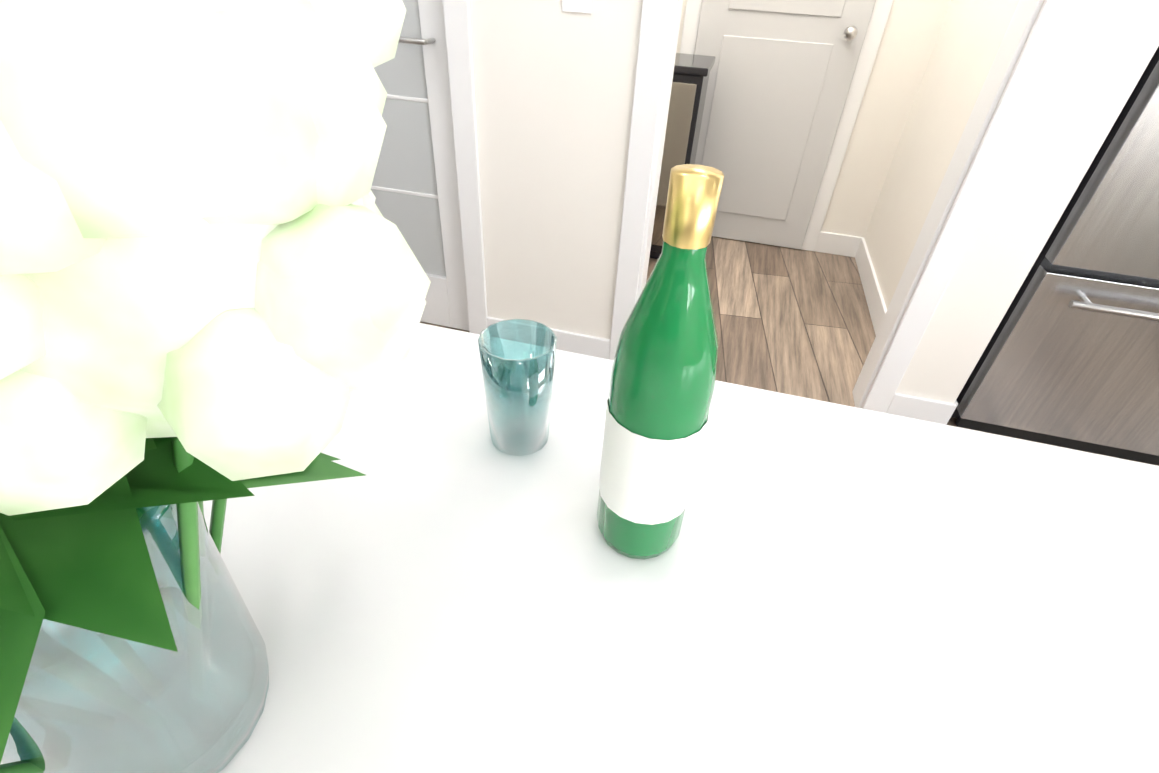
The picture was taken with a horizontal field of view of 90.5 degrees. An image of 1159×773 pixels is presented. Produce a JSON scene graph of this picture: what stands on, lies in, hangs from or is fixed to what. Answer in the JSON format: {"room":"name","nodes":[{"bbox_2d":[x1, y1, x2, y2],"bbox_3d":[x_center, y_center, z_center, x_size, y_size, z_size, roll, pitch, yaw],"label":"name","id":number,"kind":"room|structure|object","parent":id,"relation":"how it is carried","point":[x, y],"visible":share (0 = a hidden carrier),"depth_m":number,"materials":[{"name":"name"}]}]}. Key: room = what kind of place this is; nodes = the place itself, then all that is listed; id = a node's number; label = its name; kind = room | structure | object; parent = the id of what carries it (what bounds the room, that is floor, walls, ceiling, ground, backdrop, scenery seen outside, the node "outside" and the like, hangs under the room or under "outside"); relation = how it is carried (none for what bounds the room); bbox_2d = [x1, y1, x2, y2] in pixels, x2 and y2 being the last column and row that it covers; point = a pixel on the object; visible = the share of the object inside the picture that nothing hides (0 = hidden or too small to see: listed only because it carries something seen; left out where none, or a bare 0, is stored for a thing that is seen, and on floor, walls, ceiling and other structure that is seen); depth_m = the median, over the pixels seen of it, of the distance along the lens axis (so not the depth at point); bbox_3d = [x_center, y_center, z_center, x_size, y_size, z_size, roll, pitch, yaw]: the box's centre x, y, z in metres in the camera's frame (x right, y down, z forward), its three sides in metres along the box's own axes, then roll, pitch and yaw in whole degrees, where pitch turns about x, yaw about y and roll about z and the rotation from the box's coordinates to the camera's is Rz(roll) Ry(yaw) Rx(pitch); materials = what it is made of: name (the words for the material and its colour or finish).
{"room":"kitchen","nodes":[
{"label":"kitchen","id":0,"kind":"room"},
{"bbox_2d":[420,236,1158,465],"bbox_3d":[1.760,1.396,0.436,8.900,0.100,9.800,12,38,10],"label":"floor","id":1,"kind":"structure","parent":0,"point":[793,321],"depth_m":2.49,"materials":[{"name":"brown wood"}]},
{"bbox_2d":[0,323,1158,772],"bbox_3d":[0.032,0.743,0.388,1.390,0.830,1.414,12,38,10],"label":"kitchen island","id":2,"kind":"object","parent":1,"relation":"on","point":[444,585],"visible":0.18,"depth_m":0.46,"materials":[{"name":"white stone"}]},
{"bbox_2d":[0,0,430,772],"bbox_3d":[-0.251,0.011,0.229,0.407,0.495,0.449,12,38,10],"label":"flower vase","id":3,"kind":"object","parent":2,"relation":"on","point":[214,282],"visible":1,"depth_m":0.14,"materials":[{"name":"clear glass"}]},
{"bbox_2d":[478,319,556,455],"bbox_3d":[-0.059,0.004,0.562,0.072,0.120,0.072,12,38,10],"label":"drink glass","id":4,"kind":"object","parent":2,"relation":"on","point":[518,395],"visible":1,"depth_m":0.55,"materials":[{"name":"clear glass"}]},
{"bbox_2d":[597,164,723,558],"bbox_3d":[0.059,0.002,0.416,0.074,0.312,0.076,12,38,10],"label":"bottle","id":5,"kind":"object","parent":2,"relation":"on","point":[663,377],"visible":1,"depth_m":0.38,"materials":[{"name":"green glass"},{"name":"gold foil"},{"name":"white paper label"}]},
{"bbox_2d":[649,53,715,258],"bbox_3d":[0.203,-1.119,2.799,0.720,0.870,0.396,12,38,10],"label":"base cabinet","id":6,"kind":"object","parent":1,"relation":"on","point":[691,73],"visible":0.08,"depth_m":2.51,"materials":[{"name":"black"}]},
{"bbox_2d":[951,46,1158,464],"bbox_3d":[1.818,-0.660,1.544,0.902,1.820,0.746,12,38,10],"label":"fridge","id":7,"kind":"object","parent":1,"relation":"on","point":[1069,357],"visible":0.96,"depth_m":1.64,"materials":[{"name":"grey metal"}]},
{"bbox_2d":[676,0,950,236],"bbox_3d":[0.072,-2.131,2.521,3.080,2.800,0.100,12,38,10],"label":"wall","id":8,"kind":"structure","parent":0,"point":[912,29],"depth_m":2.64,"materials":[{"name":"paint"}]},
{"bbox_2d":[680,0,893,250],"bbox_3d":[0.885,-1.626,2.485,0.860,2.120,0.107,12,38,10],"label":"hall door","id":9,"kind":"structure","parent":8,"relation":"in","point":[787,83],"depth_m":2.70,"materials":[{"name":"grey paint"}]},
{"bbox_2d":[814,231,858,256],"bbox_3d":[1.281,-0.768,3.051,0.374,0.110,0.014,12,38,10],"label":"baseboard","id":10,"kind":"structure","parent":8,"relation":"attached to","point":[830,243],"depth_m":3.03,"materials":[{"name":"white wood"}]},
{"bbox_2d":[469,0,1158,407],"bbox_3d":[-0.237,-1.317,1.435,3.200,2.800,0.120,12,38,10],"label":"wall","id":11,"kind":"structure","parent":0,"point":[553,92],"depth_m":1.66,"materials":[{"name":"paint"}]},
{"bbox_2d":[371,0,468,330],"bbox_3d":[-0.658,-1.118,1.676,0.592,2.141,0.098,12,38,10],"label":"pantry door","id":12,"kind":"structure","parent":11,"relation":"in","point":[414,188],"depth_m":1.94,"materials":[{"name":"white wood"}]},
{"bbox_2d":[487,317,609,358],"bbox_3d":[-0.121,-0.172,2.163,0.480,0.110,0.014,12,38,10],"label":"baseboard","id":13,"kind":"structure","parent":11,"relation":"attached to","point":[567,341],"depth_m":2.12,"materials":[{"name":"white wood"}]},
{"bbox_2d":[562,0,591,13],"bbox_3d":[-0.005,-1.036,1.482,0.080,0.120,0.008,12,38,10],"label":"switch plate","id":14,"kind":"object","parent":11,"relation":"attached to","point":[581,6],"visible":1,"depth_m":1.51,"materials":[{"name":"white plastic"}]},
{"bbox_2d":[443,0,1085,412],"bbox_3d":[0.059,-1.162,1.440,2.200,2.575,0.135,12,38,10],"label":"door frame","id":15,"kind":"structure","parent":11,"relation":"attached to","point":[1037,58],"depth_m":1.63,"materials":[{"name":"white wood"}]},
{"bbox_2d":[864,0,1018,308],"bbox_3d":[1.444,-1.447,1.735,0.120,2.800,1.380,12,38,10],"label":"wall","id":16,"kind":"structure","parent":0,"point":[967,44],"depth_m":2.27,"materials":[{"name":"paint"}]},
{"bbox_2d":[851,237,906,410],"bbox_3d":[1.303,-0.365,2.526,0.014,0.110,1.280,12,38,10],"label":"baseboard","id":17,"kind":"structure","parent":16,"relation":"attached to","point":[877,308],"depth_m":2.60,"materials":[{"name":"white wood"}]}
]}

